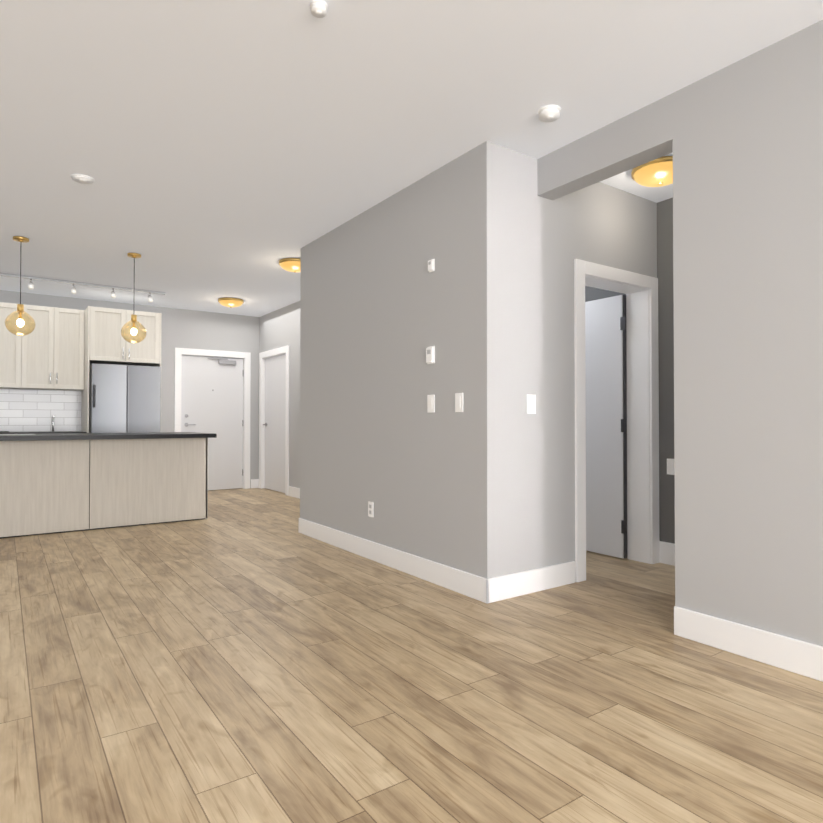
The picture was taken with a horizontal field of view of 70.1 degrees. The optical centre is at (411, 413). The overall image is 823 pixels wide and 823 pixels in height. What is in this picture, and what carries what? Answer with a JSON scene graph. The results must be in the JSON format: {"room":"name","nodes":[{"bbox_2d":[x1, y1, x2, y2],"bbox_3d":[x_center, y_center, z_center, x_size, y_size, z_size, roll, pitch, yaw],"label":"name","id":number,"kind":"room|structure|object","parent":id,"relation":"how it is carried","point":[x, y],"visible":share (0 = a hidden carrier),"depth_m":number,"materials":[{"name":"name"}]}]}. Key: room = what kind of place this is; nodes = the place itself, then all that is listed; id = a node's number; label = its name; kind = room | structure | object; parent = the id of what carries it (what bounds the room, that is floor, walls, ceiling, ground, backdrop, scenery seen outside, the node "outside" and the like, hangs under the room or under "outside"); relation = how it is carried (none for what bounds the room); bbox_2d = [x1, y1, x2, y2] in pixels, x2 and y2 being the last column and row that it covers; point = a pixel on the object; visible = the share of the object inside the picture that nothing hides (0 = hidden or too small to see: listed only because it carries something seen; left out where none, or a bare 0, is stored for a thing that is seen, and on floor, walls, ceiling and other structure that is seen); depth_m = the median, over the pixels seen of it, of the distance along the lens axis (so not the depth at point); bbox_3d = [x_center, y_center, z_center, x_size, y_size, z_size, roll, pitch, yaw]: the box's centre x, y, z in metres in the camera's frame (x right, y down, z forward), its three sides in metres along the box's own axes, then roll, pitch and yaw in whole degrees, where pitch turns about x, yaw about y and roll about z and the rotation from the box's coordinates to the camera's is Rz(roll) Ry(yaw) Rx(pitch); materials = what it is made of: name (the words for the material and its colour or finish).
{"room":"empty living room","nodes":[
{"label":"empty living room","id":0,"kind":"room"},
{"bbox_2d":[0,290,258,487],"bbox_3d":[-5.108,-0.201,7.467,6.730,2.700,0.120,0,-1,-35],"label":"wall","id":1,"kind":"structure","parent":0,"point":[190,329],"depth_m":8.67,"materials":[{"name":"grey paint"}]},
{"bbox_2d":[0,302,27,388],"bbox_3d":[-5.164,-0.830,7.140,0.794,1.030,0.356,0,-1,-35],"label":"upper cabinet","id":2,"kind":"object","parent":1,"relation":"attached to","point":[13,348],"depth_m":7.15,"materials":[{"name":"beige wood"}]},
{"bbox_2d":[0,389,80,431],"bbox_3d":[-5.927,-0.049,6.813,3.680,0.540,0.012,0,-1,-35],"label":"backsplash","id":3,"kind":"structure","parent":1,"relation":"attached to","point":[25,410],"depth_m":7.58,"materials":[{"name":"tile"}]},
{"bbox_2d":[28,305,83,389],"bbox_3d":[-4.629,-0.825,7.513,0.737,1.030,0.356,0,-1,-35],"label":"upper cabinet","id":4,"kind":"object","parent":1,"relation":"attached to","point":[47,353],"depth_m":7.40,"materials":[{"name":"beige wood"}]},
{"bbox_2d":[84,306,159,365],"bbox_3d":[-3.875,-0.999,7.834,0.820,0.675,0.696,0,-1,-35],"label":"upper cabinet","id":5,"kind":"object","parent":1,"relation":"attached to","point":[107,344],"depth_m":7.53,"materials":[{"name":"beige wood"}]},
{"bbox_2d":[181,355,242,489],"bbox_3d":[-3.006,0.152,8.889,0.926,2.015,0.104,0,-1,-35],"label":"entry door","id":6,"kind":"structure","parent":1,"relation":"in","point":[211,394],"depth_m":8.93,"materials":[{"name":"white wood"}]},
{"bbox_2d":[174,348,250,488],"bbox_3d":[-3.020,0.105,8.906,1.125,2.125,0.140,0,-1,-35],"label":"door frame","id":7,"kind":"structure","parent":1,"relation":"attached to","point":[244,356],"depth_m":9.11,"materials":[{"name":"white wood"}]},
{"bbox_2d":[251,479,257,487],"bbox_3d":[-2.460,1.101,9.214,0.130,0.140,0.016,0,-1,-35],"label":"baseboard","id":8,"kind":"structure","parent":1,"relation":"attached to","point":[254,483],"depth_m":9.20,"materials":[{"name":"white wood"}]},
{"bbox_2d":[259,301,299,487],"bbox_3d":[-1.273,-0.197,7.745,0.120,2.700,3.810,0,-1,-35],"label":"wall","id":9,"kind":"structure","parent":0,"point":[278,328],"depth_m":8.23,"materials":[{"name":"grey paint"}]},
{"bbox_2d":[259,345,288,495],"bbox_3d":[-2.013,0.103,8.786,0.140,2.125,1.140,0,-1,-35],"label":"door frame","id":10,"kind":"structure","parent":9,"relation":"attached to","point":[263,356],"depth_m":9.14,"materials":[{"name":"white wood"}]},
{"bbox_2d":[263,354,285,492],"bbox_3d":[-2.029,0.150,8.771,0.104,2.015,0.941,0,-1,-35],"label":"closet door","id":11,"kind":"structure","parent":9,"relation":"in","point":[275,394],"depth_m":8.80,"materials":[{"name":"white wood"}]},
{"bbox_2d":[289,486,299,498],"bbox_3d":[-0.982,1.076,7.194,0.016,0.140,2.600,0,-1,-35],"label":"baseboard","id":12,"kind":"structure","parent":9,"relation":"attached to","point":[294,492],"depth_m":8.08,"materials":[{"name":"white"}]},
{"bbox_2d":[300,153,465,571],"bbox_3d":[-0.307,-0.236,4.615,0.136,2.700,2.430,0,-1,-35],"label":"wall","id":13,"kind":"structure","parent":0,"point":[382,308],"depth_m":4.27,"materials":[{"name":"grey paint"}]},
{"bbox_2d":[368,501,373,516],"bbox_3d":[-0.312,0.733,4.484,0.008,0.115,0.072,0,-1,-35],"label":"electrical outlet plate","id":14,"kind":"object","parent":13,"relation":"attached to","point":[370,509],"visible":1,"depth_m":4.48,"materials":[{"name":"white plastic"}]},
{"bbox_2d":[298,518,488,602],"bbox_3d":[-0.310,1.042,4.471,0.016,0.140,2.636,0,-1,-35],"label":"baseboard","id":15,"kind":"structure","parent":13,"relation":"attached to","point":[460,581],"depth_m":4.09,"materials":[{"name":"white"}]},
{"bbox_2d":[426,346,434,363],"bbox_3d":[0.122,-0.385,3.862,0.022,0.115,0.075,0,-1,-35],"label":"thermostat","id":16,"kind":"object","parent":13,"relation":"attached to","point":[430,354],"visible":1,"depth_m":3.84,"materials":[{"name":"white plastic"}]},
{"bbox_2d":[427,395,434,412],"bbox_3d":[0.127,-0.065,3.861,0.010,0.118,0.075,0,-1,-35],"label":"switch plate","id":17,"kind":"object","parent":13,"relation":"attached to","point":[430,403],"visible":1,"depth_m":3.85,"materials":[{"name":"white plastic"}]},
{"bbox_2d":[428,259,434,271],"bbox_3d":[0.128,-0.975,3.861,0.022,0.080,0.050,0,-1,-35],"label":"sensor box","id":18,"kind":"object","parent":13,"relation":"attached to","point":[431,265],"visible":0.98,"depth_m":3.85,"materials":[{"name":"white plastic"}]},
{"bbox_2d":[455,393,462,411],"bbox_3d":[0.293,-0.068,3.623,0.010,0.118,0.075,0,-1,-35],"label":"switch plate","id":19,"kind":"object","parent":13,"relation":"attached to","point":[458,402],"visible":1,"depth_m":3.62,"materials":[{"name":"white plastic"}]},
{"bbox_2d":[0,488,822,822],"bbox_3d":[-1.240,1.139,2.576,7.500,0.100,12.700,0,-1,-35],"label":"floor","id":20,"kind":"structure","parent":0,"point":[246,656],"depth_m":2.26,"materials":[{"name":"brown wood"}]},
{"bbox_2d":[0,415,86,433],"bbox_3d":[-5.741,0.573,6.528,3.668,1.130,0.648,0,-1,-35],"label":"countertop","id":21,"kind":"structure","parent":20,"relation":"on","point":[8,432],"depth_m":7.11,"materials":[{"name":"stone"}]},
{"bbox_2d":[0,440,91,537],"bbox_3d":[-3.827,0.688,5.715,1.120,0.880,0.900,0,-1,-35],"label":"panel","id":22,"kind":"object","parent":20,"relation":"on","point":[51,483],"depth_m":5.46,"materials":[{"name":"beige wood"}]},
{"bbox_2d":[81,306,89,432],"bbox_3d":[-4.220,-0.094,7.582,0.019,2.490,0.696,0,-1,-35],"label":"panel","id":23,"kind":"object","parent":20,"relation":"on","point":[85,410],"depth_m":7.42,"materials":[{"name":"beige wood"}]},
{"bbox_2d":[89,363,160,432],"bbox_3d":[-3.815,0.270,7.731,0.800,1.765,0.868,0,-1,-35],"label":"fridge","id":24,"kind":"object","parent":20,"relation":"on","point":[124,398],"visible":0.35,"depth_m":7.41,"materials":[{"name":"silver metal"}]},
{"bbox_2d":[92,440,207,529],"bbox_3d":[-2.908,0.696,6.356,1.120,0.880,0.900,0,-1,-35],"label":"panel","id":25,"kind":"object","parent":20,"relation":"on","point":[135,482],"depth_m":5.97,"materials":[{"name":"beige wood"}]},
{"bbox_2d":[0,432,215,439],"bbox_3d":[-4.287,0.222,5.315,4.660,0.042,1.120,0,-1,-35],"label":"countertop","id":26,"kind":"structure","parent":25,"relation":"on","point":[140,435],"depth_m":5.79,"materials":[{"name":"black stone"}]},
{"bbox_2d":[155,313,161,366],"bbox_3d":[-3.531,-0.088,8.062,0.019,2.490,0.696,0,-1,-35],"label":"panel","id":27,"kind":"object","parent":20,"relation":"on","point":[158,365],"depth_m":7.79,"materials":[{"name":"beige wood"}]},
{"bbox_2d":[0,0,822,316],"bbox_3d":[-1.240,-1.661,2.611,7.500,0.100,12.700,0,-1,-35],"label":"ceiling","id":28,"kind":"structure","parent":0,"point":[216,150],"depth_m":3.06,"materials":[{"name":"white paint"}]},
{"bbox_2d":[5,236,34,335],"bbox_3d":[-3.509,-1.138,5.264,0.230,0.878,0.230,0,-1,-35],"label":"pendant light","id":29,"kind":"object","parent":28,"relation":"hanging from","point":[20,311],"visible":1,"depth_m":5.25,"materials":[{"name":"gold metal"}]},
{"bbox_2d":[71,174,94,183],"bbox_3d":[-2.226,-1.584,3.971,0.140,0.018,0.140,0,-1,-35],"label":"smoke detector","id":30,"kind":"object","parent":28,"relation":"attached to","point":[82,178],"visible":0.98,"depth_m":3.95,"materials":[{"name":"white plastic"}]},
{"bbox_2d":[0,273,165,302],"bbox_3d":[-4.813,-1.487,6.317,4.080,0.154,0.092,0,-1,-35],"label":"track light","id":31,"kind":"object","parent":28,"relation":"attached to","point":[73,289],"visible":1,"depth_m":6.93,"materials":[{"name":"silver metal"}]},
{"bbox_2d":[121,253,146,342],"bbox_3d":[-2.735,-1.131,5.780,0.230,0.878,0.230,0,-1,-35],"label":"pendant light","id":32,"kind":"object","parent":28,"relation":"hanging from","point":[133,321],"visible":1,"depth_m":5.76,"materials":[{"name":"gold metal"}]},
{"bbox_2d":[218,297,243,307],"bbox_3d":[-2.453,-1.510,7.968,0.334,0.140,0.334,0,-1,-35],"label":"lamp","id":33,"kind":"object","parent":28,"relation":"attached to","point":[230,302],"visible":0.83,"depth_m":7.86,"materials":[{"name":"yellow glass"}]},
{"bbox_2d":[279,258,300,272],"bbox_3d":[-1.204,-1.533,6.072,0.334,0.140,0.334,0,-1,-35],"label":"lamp","id":34,"kind":"object","parent":28,"relation":"attached to","point":[291,264],"visible":0.67,"depth_m":5.95,"materials":[{"name":"yellow glass"}]},
{"bbox_2d":[310,0,327,17],"bbox_3d":[-0.366,-1.597,2.317,0.068,0.033,0.068,0,-1,-35],"label":"smoke detector","id":35,"kind":"object","parent":28,"relation":"attached to","point":[319,8],"visible":1,"depth_m":2.30,"materials":[{"name":"white plastic"}]},
{"bbox_2d":[538,105,560,121],"bbox_3d":[0.730,-1.585,3.106,0.120,0.038,0.120,0,-1,-35],"label":"smoke detector","id":36,"kind":"object","parent":28,"relation":"attached to","point":[548,113],"visible":1,"depth_m":3.08,"materials":[{"name":"white plastic"}]},
{"bbox_2d":[537,94,672,199],"bbox_3d":[1.107,-1.487,3.351,0.140,0.230,0.906,0,-1,-35],"label":"bulkhead","id":37,"kind":"object","parent":28,"relation":"attached to","point":[641,136],"visible":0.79,"depth_m":3.27,"materials":[{"name":"grey paint"}]},
{"bbox_2d":[631,156,672,186],"bbox_3d":[1.617,-1.563,3.809,0.354,0.144,0.354,0,-1,-35],"label":"lamp","id":38,"kind":"object","parent":28,"relation":"attached to","point":[657,172],"visible":0.73,"depth_m":3.73,"materials":[{"name":"yellow glass"}]},
{"bbox_2d":[466,141,656,578],"bbox_3d":[1.090,-0.244,3.992,1.716,2.700,0.190,0,-1,-35],"label":"wall","id":39,"kind":"structure","parent":0,"point":[526,245],"depth_m":3.60,"materials":[{"name":"grey paint"}]},
{"bbox_2d":[486,561,574,603],"bbox_3d":[0.749,1.032,3.613,0.772,0.140,0.016,0,-1,-35],"label":"baseboard","id":40,"kind":"structure","parent":39,"relation":"attached to","point":[504,587],"depth_m":3.58,"materials":[{"name":"white"}]},
{"bbox_2d":[527,394,535,413],"bbox_3d":[0.742,-0.058,3.624,0.075,0.118,0.010,0,-1,-35],"label":"switch plate","id":41,"kind":"object","parent":39,"relation":"attached to","point":[531,404],"visible":1,"depth_m":3.62,"materials":[{"name":"white plastic"}]},
{"bbox_2d":[585,295,626,558],"bbox_3d":[1.420,0.101,4.769,0.054,2.014,0.765,0,-1,-35],"label":"door","id":42,"kind":"structure","parent":39,"relation":"in","point":[606,432],"depth_m":4.59,"materials":[{"name":"white wood"}]},
{"bbox_2d":[574,259,659,581],"bbox_3d":[1.406,0.046,4.197,0.930,2.125,0.210,0,-1,-35],"label":"door frame","id":43,"kind":"structure","parent":39,"relation":"attached to","point":[640,291],"depth_m":4.35,"materials":[{"name":"white wood"}]},
{"bbox_2d":[585,198,674,554],"bbox_3d":[1.540,-0.232,4.952,0.120,2.700,3.990,0,-1,-35],"label":"wall","id":44,"kind":"structure","parent":0,"point":[666,356],"depth_m":4.35,"materials":[{"name":"grey paint"}]},
{"bbox_2d":[660,541,674,565],"bbox_3d":[2.204,1.025,3.866,0.016,0.160,1.234,0,-1,-35],"label":"baseboard","id":45,"kind":"structure","parent":44,"relation":"attached to","point":[667,552],"depth_m":4.31,"materials":[{"name":"white paint"}]},
{"bbox_2d":[667,459,674,474],"bbox_3d":[1.910,0.390,4.303,0.006,0.116,0.075,0,-1,-35],"label":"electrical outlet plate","id":46,"kind":"object","parent":44,"relation":"attached to","point":[670,466],"visible":0.64,"depth_m":4.31,"materials":[{"name":"white plastic"}]},
{"bbox_2d":[672,20,822,645],"bbox_3d":[2.843,-0.283,0.846,0.140,2.700,5.164,0,-1,-35],"label":"wall","id":47,"kind":"structure","parent":0,"point":[748,272],"depth_m":2.62,"materials":[{"name":"grey paint"}]},
{"bbox_2d":[674,606,822,681],"bbox_3d":[2.744,0.997,0.835,0.016,0.140,5.044,0,-1,-35],"label":"baseboard","id":48,"kind":"structure","parent":47,"relation":"attached to","point":[800,657],"depth_m":2.59,"materials":[{"name":"white"}]}
]}

